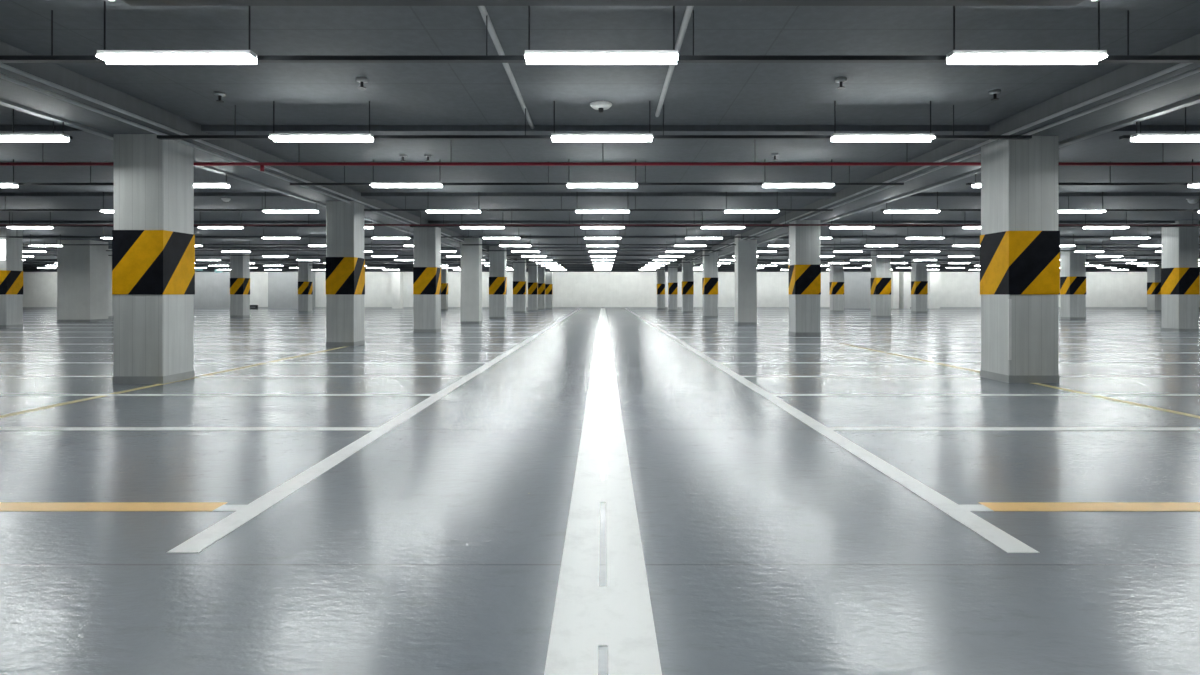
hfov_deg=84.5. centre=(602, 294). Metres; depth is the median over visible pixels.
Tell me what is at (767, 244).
ceiling trunking
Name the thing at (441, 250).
ceiling light
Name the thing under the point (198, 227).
diffuser
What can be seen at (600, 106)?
smoke detector
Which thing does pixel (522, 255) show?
ceiling light
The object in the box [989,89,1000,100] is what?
sprinkler
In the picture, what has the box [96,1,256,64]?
ceiling light
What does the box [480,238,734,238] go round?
rib
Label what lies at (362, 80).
sprinkler
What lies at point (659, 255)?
ceiling light
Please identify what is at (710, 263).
pillar
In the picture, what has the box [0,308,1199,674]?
floor
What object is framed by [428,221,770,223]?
beam
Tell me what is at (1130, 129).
rib
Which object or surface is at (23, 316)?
floor marking
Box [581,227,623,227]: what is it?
diffuser
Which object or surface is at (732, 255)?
ceiling trunking
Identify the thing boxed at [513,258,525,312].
pillar
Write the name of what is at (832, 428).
parking line
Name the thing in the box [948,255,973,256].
ceiling light
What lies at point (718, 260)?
rib
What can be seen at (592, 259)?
ceiling light
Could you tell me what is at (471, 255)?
pillar
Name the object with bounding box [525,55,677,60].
diffuser
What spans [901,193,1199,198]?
rib
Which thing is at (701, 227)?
diffuser
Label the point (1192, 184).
ceiling light
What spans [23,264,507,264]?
rib
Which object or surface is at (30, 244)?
ceiling light
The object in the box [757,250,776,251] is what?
ceiling light
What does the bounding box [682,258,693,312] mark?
pillar
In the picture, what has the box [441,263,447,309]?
pillar
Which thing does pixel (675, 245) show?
diffuser
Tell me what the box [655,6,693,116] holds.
conduit
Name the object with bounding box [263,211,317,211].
diffuser
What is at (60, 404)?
painted line
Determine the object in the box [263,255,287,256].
ceiling light
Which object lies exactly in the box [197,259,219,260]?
ceiling light
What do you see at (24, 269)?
beam
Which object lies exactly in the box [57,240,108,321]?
pillar
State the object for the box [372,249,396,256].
ceiling light
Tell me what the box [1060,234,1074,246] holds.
ceiling light
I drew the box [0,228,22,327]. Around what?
pillar
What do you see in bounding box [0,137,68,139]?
diffuser
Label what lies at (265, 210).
ceiling light
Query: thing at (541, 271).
pillar
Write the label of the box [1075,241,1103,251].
ceiling light
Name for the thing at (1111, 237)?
ceiling light
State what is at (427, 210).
ceiling light
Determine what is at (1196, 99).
cable tray
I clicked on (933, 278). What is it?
wall
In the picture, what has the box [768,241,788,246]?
ceiling light
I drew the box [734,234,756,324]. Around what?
pillar
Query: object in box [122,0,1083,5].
ceiling tray
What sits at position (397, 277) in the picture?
wall
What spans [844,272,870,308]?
wall
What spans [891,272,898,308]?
wall
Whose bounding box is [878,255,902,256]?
ceiling light
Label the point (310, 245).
ceiling light
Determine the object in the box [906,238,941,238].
diffuser
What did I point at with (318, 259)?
ceiling light
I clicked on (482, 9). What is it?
conduit
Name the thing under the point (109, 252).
pillar
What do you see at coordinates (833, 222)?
rib
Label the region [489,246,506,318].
pillar
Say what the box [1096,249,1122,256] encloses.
ceiling light
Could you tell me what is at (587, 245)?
diffuser
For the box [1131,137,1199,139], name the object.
diffuser
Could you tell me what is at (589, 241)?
ceiling light
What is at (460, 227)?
diffuser
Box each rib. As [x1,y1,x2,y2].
[0,125,103,137]
[0,193,297,198]
[0,221,376,223]
[23,236,413,238]
[23,247,456,248]
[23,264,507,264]
[25,260,488,260]
[361,193,835,198]
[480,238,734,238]
[506,247,711,248]
[526,260,681,260]
[545,264,667,264]
[696,264,1199,264]
[718,260,1161,260]
[757,247,1199,248]
[777,236,1199,238]
[824,221,1199,223]
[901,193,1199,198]
[1091,125,1199,137]
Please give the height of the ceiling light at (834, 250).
0.533 m
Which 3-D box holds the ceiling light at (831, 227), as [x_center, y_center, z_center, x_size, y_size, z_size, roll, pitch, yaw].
[7.731,-2.308,20.479,1.342,0.533,0.125,0,0,0]
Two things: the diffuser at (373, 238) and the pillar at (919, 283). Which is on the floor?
the pillar at (919, 283)
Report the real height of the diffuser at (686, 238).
0.021 m
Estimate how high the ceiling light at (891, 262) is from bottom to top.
0.533 m
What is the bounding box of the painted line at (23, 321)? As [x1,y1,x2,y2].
[23,321,556,321]
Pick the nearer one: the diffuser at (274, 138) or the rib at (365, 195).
the diffuser at (274, 138)
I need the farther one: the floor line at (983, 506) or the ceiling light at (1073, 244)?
the ceiling light at (1073, 244)
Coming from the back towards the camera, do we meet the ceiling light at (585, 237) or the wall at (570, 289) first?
the wall at (570, 289)
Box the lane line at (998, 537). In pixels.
[625,308,1039,552]
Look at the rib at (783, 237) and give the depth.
29.27 m
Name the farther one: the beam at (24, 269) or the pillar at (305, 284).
the beam at (24, 269)
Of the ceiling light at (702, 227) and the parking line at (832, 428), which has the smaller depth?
the parking line at (832, 428)
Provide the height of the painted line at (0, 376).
0.002 m
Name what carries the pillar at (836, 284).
on the floor
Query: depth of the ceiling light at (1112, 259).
39.84 m
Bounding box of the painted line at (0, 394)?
[0,394,433,395]
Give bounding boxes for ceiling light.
[0,122,69,141]
[0,159,17,187]
[7,212,52,228]
[23,241,45,251]
[29,234,62,246]
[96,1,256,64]
[100,192,113,212]
[194,174,229,187]
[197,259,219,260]
[198,226,242,228]
[222,250,250,251]
[262,227,299,238]
[263,192,318,212]
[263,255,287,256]
[269,101,373,141]
[297,252,319,260]
[309,244,325,246]
[364,221,372,228]
[371,159,442,187]
[372,226,409,238]
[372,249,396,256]
[395,252,413,260]
[404,244,413,246]
[426,209,480,212]
[441,250,455,251]
[460,226,503,228]
[483,227,519,238]
[499,234,530,246]
[512,250,539,251]
[522,255,546,256]
[525,6,677,64]
[530,252,551,260]
[536,262,556,263]
[551,101,652,141]
[567,159,637,187]
[576,209,628,212]
[581,226,623,228]
[584,229,620,238]
[587,234,617,246]
[589,241,616,251]
[590,249,614,256]
[592,259,613,260]
[593,257,612,263]
[649,256,668,263]
[654,259,675,260]
[659,255,683,256]
[666,250,693,251]
[674,234,705,246]
[686,237,721,238]
[701,212,744,228]
[720,259,734,260]
[724,192,778,212]
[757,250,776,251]
[762,159,833,187]
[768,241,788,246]
[772,262,788,263]
[828,256,848,263]
[830,212,873,228]
[831,101,934,141]
[834,250,861,251]
[850,259,870,260]
[865,244,896,246]
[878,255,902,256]
[884,192,939,212]
[891,262,906,263]
[906,227,943,238]
[911,250,938,251]
[914,259,936,260]
[946,1,1106,64]
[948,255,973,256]
[948,257,969,263]
[952,244,979,246]
[963,226,980,228]
[972,174,980,187]
[1058,192,1105,212]
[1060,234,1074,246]
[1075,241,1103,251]
[1083,212,1128,228]
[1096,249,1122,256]
[1111,237,1149,238]
[1112,259,1135,260]
[1126,256,1147,263]
[1130,122,1199,141]
[1139,234,1161,246]
[1188,159,1199,187]
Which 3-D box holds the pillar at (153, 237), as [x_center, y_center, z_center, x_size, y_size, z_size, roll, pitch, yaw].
[-6.754,-0.515,9.951,0.742,3.631,0.744,0,0,0]
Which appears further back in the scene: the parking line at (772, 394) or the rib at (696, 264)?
the rib at (696, 264)
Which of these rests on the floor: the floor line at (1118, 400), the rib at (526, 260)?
the floor line at (1118, 400)
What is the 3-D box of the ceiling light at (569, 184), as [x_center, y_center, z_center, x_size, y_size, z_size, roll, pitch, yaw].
[-0.013,-2.308,12.575,1.342,0.533,0.125,0,0,0]
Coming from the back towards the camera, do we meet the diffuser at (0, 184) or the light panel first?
the light panel
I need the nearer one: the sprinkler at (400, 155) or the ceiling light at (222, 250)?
the sprinkler at (400, 155)
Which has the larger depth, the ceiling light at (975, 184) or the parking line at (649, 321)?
the parking line at (649, 321)
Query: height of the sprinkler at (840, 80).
0.112 m
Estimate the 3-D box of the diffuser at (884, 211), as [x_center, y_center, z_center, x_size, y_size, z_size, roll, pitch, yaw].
[7.731,-2.077,16.510,1.339,0.021,0.117,0,0,0]
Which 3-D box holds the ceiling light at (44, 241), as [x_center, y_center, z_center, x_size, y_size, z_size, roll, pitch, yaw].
[-27.698,-2.308,31.984,1.342,0.533,0.125,0,0,0]
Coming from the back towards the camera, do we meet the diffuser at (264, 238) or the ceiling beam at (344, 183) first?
the diffuser at (264, 238)
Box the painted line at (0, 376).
[0,376,463,376]
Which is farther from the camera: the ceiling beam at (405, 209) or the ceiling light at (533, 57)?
the ceiling beam at (405, 209)
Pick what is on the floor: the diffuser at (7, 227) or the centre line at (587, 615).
the centre line at (587, 615)
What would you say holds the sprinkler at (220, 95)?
attached to the ceiling at (301, 93)
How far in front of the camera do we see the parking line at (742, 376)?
10.44 m
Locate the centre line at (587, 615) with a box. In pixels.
[544,308,661,674]
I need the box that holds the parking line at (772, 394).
[772,394,1199,395]
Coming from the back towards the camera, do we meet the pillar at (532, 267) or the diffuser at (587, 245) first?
the pillar at (532, 267)
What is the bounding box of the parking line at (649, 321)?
[649,321,1199,321]
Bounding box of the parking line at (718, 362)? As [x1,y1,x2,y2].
[718,362,1199,362]
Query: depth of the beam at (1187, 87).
9.01 m
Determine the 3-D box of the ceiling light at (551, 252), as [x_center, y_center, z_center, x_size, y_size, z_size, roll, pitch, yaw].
[-3.741,-2.308,39.784,1.342,0.533,0.125,0,0,0]
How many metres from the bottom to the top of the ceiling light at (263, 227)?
0.533 m
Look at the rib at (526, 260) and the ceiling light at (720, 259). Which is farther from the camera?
the rib at (526, 260)
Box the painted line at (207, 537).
[166,308,580,552]
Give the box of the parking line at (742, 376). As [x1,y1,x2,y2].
[742,376,1199,376]
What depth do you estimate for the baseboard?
61.71 m
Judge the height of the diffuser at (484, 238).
0.021 m
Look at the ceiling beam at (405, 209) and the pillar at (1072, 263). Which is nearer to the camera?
the ceiling beam at (405, 209)
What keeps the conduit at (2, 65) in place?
attached to the beam at (52, 72)
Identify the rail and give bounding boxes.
[157,105,1031,139]
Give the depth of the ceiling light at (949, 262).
43.68 m
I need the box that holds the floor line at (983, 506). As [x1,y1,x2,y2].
[959,502,1199,510]
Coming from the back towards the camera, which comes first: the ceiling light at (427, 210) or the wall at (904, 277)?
the wall at (904, 277)
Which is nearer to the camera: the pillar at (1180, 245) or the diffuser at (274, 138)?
the diffuser at (274, 138)
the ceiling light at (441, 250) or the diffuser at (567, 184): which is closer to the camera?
the diffuser at (567, 184)
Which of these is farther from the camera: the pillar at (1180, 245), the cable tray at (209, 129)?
the pillar at (1180, 245)
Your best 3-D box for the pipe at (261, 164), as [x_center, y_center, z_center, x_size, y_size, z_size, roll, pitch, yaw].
[0.000,-2.289,10.725,24.700,0.571,0.059,0,0,0]
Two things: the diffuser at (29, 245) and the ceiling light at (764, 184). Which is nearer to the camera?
the ceiling light at (764, 184)
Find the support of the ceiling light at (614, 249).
hanging from the ceiling at (301, 93)
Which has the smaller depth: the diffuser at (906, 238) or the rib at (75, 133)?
the rib at (75, 133)
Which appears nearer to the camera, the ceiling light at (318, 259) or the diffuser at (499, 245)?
the diffuser at (499, 245)
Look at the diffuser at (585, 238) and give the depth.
24.36 m
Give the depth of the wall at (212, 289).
61.05 m
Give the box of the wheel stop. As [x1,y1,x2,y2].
[250,305,257,308]
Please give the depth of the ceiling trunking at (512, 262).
43.83 m
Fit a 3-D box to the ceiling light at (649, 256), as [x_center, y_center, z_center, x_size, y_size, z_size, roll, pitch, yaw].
[3.721,-2.308,43.684,1.342,0.533,0.125,0,0,0]
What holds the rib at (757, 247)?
attached to the ceiling at (301, 93)
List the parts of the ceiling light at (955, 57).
suspension rod, suspension rod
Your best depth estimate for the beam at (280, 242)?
32.13 m
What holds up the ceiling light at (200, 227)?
hanging from the ceiling at (301, 93)
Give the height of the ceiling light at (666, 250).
0.533 m
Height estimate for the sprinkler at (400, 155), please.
0.112 m
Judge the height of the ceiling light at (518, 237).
0.533 m
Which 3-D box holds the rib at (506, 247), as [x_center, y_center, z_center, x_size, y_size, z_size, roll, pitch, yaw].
[-0.117,-2.529,35.880,11.986,0.090,0.468,0,0,0]
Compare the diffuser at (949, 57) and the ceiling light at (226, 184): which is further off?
the ceiling light at (226, 184)
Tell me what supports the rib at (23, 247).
attached to the ceiling at (301, 93)
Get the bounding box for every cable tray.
[0,10,1199,62]
[0,98,512,265]
[201,125,988,134]
[693,95,1199,264]
[966,161,1187,185]
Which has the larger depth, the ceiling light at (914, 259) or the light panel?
the ceiling light at (914, 259)
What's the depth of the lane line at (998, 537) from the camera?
4.65 m
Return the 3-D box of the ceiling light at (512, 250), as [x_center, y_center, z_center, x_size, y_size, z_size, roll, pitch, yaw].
[-3.741,-2.308,31.984,1.342,0.533,0.125,0,0,0]
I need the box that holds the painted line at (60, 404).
[0,346,348,417]
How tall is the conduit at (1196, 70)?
0.046 m
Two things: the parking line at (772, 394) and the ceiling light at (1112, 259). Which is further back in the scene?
the ceiling light at (1112, 259)
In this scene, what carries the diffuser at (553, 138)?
attached to the ceiling light at (556, 137)
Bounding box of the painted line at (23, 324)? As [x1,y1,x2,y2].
[23,324,551,324]
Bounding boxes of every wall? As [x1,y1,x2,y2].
[23,272,1199,306]
[194,272,229,308]
[268,272,314,308]
[392,272,402,308]
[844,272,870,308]
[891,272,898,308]
[899,272,909,308]
[927,272,939,308]
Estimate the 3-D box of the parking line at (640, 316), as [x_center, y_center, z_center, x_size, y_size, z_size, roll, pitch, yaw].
[21.573,1.299,39.000,38.754,0.002,0.143,0,0,0]
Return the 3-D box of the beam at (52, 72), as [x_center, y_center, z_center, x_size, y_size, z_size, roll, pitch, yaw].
[-6.630,-2.452,27.815,1.040,0.243,61.630,0,0,0]
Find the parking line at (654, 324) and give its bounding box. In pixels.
[654,324,1199,324]
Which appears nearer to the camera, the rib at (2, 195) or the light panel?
the rib at (2, 195)
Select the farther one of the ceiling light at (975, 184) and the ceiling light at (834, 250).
the ceiling light at (834, 250)
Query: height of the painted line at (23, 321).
0.002 m
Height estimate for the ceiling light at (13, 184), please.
0.533 m
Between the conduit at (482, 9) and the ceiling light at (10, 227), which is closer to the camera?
the conduit at (482, 9)
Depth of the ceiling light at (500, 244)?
28.10 m
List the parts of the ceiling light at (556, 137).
suspension rod, suspension rod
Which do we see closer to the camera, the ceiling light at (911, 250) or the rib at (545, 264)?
the ceiling light at (911, 250)
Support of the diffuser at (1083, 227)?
attached to the ceiling light at (1084, 227)
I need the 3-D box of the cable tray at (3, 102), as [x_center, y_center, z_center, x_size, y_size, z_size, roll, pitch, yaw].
[-7.228,-2.326,27.782,0.130,0.062,61.565,0,0,0]
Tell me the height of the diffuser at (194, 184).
0.021 m
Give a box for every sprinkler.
[214,91,225,102]
[356,77,367,89]
[399,154,406,161]
[424,154,431,161]
[771,153,778,160]
[835,77,846,89]
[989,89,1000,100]
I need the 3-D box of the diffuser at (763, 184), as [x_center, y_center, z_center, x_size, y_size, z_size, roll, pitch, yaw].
[3.721,-2.077,12.571,1.339,0.021,0.117,0,0,0]
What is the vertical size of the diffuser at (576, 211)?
0.021 m
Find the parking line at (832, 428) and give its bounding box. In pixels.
[828,427,1199,429]
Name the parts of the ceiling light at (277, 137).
suspension rod, suspension rod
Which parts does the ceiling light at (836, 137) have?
suspension rod, suspension rod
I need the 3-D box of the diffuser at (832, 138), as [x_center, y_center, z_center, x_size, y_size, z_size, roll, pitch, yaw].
[3.721,-2.077,8.775,1.339,0.021,0.117,0,0,0]
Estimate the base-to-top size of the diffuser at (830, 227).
0.021 m
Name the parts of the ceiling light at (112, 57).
suspension rod, suspension rod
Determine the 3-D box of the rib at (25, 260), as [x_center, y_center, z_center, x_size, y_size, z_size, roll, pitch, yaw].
[-33.475,-2.529,49.400,52.650,0.090,0.468,0,0,0]
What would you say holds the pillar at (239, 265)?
on the floor
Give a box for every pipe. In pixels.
[0,162,1199,171]
[0,211,1199,225]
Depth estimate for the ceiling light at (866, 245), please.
28.10 m
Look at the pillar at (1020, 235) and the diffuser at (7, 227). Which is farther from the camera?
the diffuser at (7, 227)
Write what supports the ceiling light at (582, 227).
hanging from the ceiling at (301, 93)
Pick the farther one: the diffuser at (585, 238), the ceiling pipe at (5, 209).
the diffuser at (585, 238)
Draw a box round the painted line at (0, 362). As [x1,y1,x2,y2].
[0,362,487,362]
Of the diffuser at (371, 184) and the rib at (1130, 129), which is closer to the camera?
the rib at (1130, 129)
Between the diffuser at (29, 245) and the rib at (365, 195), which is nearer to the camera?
the rib at (365, 195)
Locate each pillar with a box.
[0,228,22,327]
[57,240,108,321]
[108,249,112,317]
[112,134,194,383]
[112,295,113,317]
[230,249,249,317]
[298,261,312,312]
[326,201,364,346]
[413,227,440,332]
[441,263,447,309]
[460,238,481,323]
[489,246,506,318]
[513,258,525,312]
[528,261,537,310]
[538,264,544,309]
[545,272,552,308]
[657,265,664,308]
[668,263,677,310]
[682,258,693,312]
[702,249,717,317]
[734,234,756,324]
[789,220,820,335]
[829,260,843,311]
[871,249,890,317]
[911,258,927,312]
[980,136,1059,382]
[1060,245,1085,319]
[1147,261,1161,311]
[1161,220,1198,331]
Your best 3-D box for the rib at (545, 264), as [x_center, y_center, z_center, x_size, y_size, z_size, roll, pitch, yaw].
[-0.117,-2.529,55.900,11.986,0.090,0.468,0,0,0]
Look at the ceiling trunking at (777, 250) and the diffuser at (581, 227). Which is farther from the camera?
the ceiling trunking at (777, 250)
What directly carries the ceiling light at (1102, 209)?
hanging from the ceiling at (301, 93)
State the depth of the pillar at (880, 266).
36.82 m
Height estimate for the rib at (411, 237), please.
0.090 m
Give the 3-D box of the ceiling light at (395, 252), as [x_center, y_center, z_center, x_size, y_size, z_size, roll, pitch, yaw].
[-11.865,-2.308,39.784,1.342,0.533,0.125,0,0,0]
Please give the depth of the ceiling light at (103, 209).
16.46 m
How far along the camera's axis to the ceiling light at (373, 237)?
24.30 m
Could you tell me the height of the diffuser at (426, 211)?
0.021 m
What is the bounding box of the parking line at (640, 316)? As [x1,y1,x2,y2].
[640,316,1199,316]
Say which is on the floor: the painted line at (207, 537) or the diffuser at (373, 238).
the painted line at (207, 537)
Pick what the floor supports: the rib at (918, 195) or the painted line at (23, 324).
the painted line at (23, 324)
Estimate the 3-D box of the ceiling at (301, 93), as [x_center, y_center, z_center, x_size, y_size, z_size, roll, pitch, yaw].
[0.000,-2.724,29.375,119.600,0.300,64.750,0,0,0]
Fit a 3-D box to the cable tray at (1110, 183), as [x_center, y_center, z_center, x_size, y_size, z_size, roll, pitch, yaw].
[9.802,-2.343,12.753,5.538,0.463,0.078,0,0,0]
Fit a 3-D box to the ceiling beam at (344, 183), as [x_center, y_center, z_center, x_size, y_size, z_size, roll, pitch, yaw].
[-0.117,-2.343,12.753,11.830,0.463,0.078,0,0,0]
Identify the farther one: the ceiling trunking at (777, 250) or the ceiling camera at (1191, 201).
the ceiling trunking at (777, 250)
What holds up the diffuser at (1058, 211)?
attached to the ceiling light at (1102, 209)
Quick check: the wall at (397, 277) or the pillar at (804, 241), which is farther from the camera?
the wall at (397, 277)
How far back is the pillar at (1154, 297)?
50.52 m
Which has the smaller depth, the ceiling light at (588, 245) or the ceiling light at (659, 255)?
the ceiling light at (588, 245)
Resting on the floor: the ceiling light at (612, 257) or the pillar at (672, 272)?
the pillar at (672, 272)
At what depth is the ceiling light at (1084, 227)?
20.43 m
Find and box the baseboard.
[23,307,1199,307]
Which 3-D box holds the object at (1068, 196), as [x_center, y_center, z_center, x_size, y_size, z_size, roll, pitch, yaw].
[11.771,-2.343,16.692,9.477,0.463,0.078,0,0,0]
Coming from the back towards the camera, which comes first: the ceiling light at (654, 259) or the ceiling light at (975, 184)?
the ceiling light at (654, 259)
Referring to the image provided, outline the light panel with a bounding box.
[0,240,6,259]
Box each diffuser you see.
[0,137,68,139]
[0,184,17,185]
[7,227,52,227]
[29,245,60,245]
[96,55,256,60]
[194,184,228,185]
[198,227,242,227]
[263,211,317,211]
[264,238,299,238]
[269,137,372,139]
[371,184,441,185]
[373,238,408,238]
[426,211,480,211]
[460,227,503,227]
[484,238,519,238]
[499,245,530,245]
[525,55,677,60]
[551,137,652,139]
[567,184,637,185]
[576,211,628,211]
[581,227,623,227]
[585,238,620,238]
[587,245,617,245]
[675,245,705,245]
[686,238,721,238]
[701,227,744,227]
[725,211,778,211]
[763,184,833,185]
[830,227,873,227]
[831,137,934,139]
[866,245,896,245]
[884,211,939,211]
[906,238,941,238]
[947,55,1106,60]
[1058,211,1105,211]
[1083,227,1128,227]
[1111,238,1146,238]
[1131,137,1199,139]
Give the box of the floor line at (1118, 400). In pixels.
[839,343,1199,417]
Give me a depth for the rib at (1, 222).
23.04 m
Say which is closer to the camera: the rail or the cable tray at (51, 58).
the cable tray at (51, 58)
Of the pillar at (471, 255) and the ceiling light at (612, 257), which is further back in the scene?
the ceiling light at (612, 257)
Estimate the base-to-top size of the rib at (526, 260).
0.090 m
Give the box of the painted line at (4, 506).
[0,502,246,510]
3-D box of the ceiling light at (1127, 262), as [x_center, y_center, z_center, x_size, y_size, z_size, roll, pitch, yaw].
[35.346,-2.308,43.684,1.342,0.533,0.125,0,0,0]
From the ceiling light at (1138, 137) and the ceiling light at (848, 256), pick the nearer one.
the ceiling light at (1138, 137)
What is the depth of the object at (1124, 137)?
8.95 m
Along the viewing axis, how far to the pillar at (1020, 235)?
9.70 m
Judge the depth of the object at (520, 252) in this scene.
39.92 m
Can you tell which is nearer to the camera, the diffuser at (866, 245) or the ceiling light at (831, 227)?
the ceiling light at (831, 227)
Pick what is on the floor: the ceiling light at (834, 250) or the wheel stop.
the wheel stop
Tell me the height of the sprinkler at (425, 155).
0.112 m
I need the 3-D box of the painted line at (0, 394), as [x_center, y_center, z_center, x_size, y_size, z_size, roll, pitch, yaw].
[-5.582,1.299,8.541,6.772,0.002,0.143,0,0,0]
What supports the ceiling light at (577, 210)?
hanging from the ceiling at (301, 93)
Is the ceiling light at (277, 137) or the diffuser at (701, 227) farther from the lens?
the diffuser at (701, 227)
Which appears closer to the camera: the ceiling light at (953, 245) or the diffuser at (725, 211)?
the diffuser at (725, 211)
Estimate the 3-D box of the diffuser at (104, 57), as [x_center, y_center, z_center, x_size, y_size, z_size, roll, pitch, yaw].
[-3.741,-2.077,5.798,1.339,0.021,0.117,0,0,0]
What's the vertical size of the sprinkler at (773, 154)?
0.112 m
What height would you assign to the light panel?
0.806 m
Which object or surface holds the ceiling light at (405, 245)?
hanging from the ceiling at (301, 93)
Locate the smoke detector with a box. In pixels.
[590,101,611,112]
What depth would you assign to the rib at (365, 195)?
16.67 m
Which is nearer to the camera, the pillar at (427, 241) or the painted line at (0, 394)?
the painted line at (0, 394)
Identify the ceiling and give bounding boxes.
[0,0,1199,265]
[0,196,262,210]
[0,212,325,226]
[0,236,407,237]
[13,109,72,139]
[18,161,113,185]
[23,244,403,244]
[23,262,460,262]
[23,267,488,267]
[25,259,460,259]
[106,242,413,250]
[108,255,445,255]
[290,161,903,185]
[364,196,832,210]
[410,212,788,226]
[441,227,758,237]
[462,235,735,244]
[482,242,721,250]
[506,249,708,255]
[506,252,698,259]
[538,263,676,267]
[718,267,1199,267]
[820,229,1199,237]
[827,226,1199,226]
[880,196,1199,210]
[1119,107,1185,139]
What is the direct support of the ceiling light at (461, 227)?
hanging from the ceiling at (301, 93)
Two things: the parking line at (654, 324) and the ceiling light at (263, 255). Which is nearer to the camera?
the parking line at (654, 324)
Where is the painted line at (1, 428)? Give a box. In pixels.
[0,427,377,429]
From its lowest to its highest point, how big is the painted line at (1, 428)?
0.002 m
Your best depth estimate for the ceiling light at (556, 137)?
8.73 m
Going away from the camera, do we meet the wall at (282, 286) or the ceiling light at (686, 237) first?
the ceiling light at (686, 237)
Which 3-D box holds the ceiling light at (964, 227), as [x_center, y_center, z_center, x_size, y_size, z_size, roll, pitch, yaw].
[11.865,-2.308,20.479,1.342,0.533,0.125,0,0,0]
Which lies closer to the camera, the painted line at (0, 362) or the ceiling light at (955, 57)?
the ceiling light at (955, 57)
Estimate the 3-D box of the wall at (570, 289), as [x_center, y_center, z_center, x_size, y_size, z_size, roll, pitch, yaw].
[0.000,-0.687,61.900,119.600,4.374,0.300,0,0,0]
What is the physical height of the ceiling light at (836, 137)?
0.533 m
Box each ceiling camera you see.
[221,198,230,201]
[1186,199,1198,203]
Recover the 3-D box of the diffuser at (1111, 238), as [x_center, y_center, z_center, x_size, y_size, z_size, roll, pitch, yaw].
[19.430,-2.077,24.310,1.339,0.021,0.117,0,0,0]
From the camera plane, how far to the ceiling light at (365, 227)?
20.43 m
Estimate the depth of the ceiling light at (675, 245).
28.10 m
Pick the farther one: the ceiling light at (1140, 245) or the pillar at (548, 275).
the pillar at (548, 275)
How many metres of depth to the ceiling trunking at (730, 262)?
43.83 m
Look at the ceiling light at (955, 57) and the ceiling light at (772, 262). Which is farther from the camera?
the ceiling light at (772, 262)
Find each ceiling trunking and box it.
[512,262,689,262]
[719,259,1161,259]
[730,262,1161,262]
[732,255,1199,255]
[767,244,1199,244]
[777,250,1199,250]
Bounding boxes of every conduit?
[0,63,527,265]
[0,73,526,266]
[478,6,533,128]
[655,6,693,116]
[677,67,1199,266]
[678,63,1191,264]
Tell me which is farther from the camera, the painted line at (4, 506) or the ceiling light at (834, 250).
the ceiling light at (834, 250)
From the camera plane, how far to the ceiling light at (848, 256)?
43.68 m
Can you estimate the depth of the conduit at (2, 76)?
8.98 m
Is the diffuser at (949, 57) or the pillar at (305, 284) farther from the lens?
the pillar at (305, 284)
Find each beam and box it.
[0,41,527,267]
[23,266,1199,271]
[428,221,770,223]
[677,33,1199,267]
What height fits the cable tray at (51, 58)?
0.463 m
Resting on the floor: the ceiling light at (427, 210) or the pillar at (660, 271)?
the pillar at (660, 271)
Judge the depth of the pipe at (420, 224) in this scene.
19.74 m
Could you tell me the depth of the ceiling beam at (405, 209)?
16.66 m
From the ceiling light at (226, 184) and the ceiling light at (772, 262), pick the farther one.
the ceiling light at (772, 262)
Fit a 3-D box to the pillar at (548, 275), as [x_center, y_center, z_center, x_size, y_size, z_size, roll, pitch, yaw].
[-4.886,-0.637,59.497,0.644,3.874,0.666,0,0,0]
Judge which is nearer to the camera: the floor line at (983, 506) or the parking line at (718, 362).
the floor line at (983, 506)
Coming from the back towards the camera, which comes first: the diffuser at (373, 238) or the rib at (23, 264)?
the rib at (23, 264)
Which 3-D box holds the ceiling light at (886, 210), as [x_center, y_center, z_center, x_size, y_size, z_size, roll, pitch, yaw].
[7.731,-2.308,16.514,1.342,0.533,0.125,0,0,0]
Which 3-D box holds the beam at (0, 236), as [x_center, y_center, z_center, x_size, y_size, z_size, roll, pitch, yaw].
[-15.769,-2.343,24.492,17.082,0.463,0.078,0,0,0]
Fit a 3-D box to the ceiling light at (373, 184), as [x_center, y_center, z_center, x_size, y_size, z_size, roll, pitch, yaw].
[-3.741,-2.308,12.575,1.342,0.533,0.125,0,0,0]

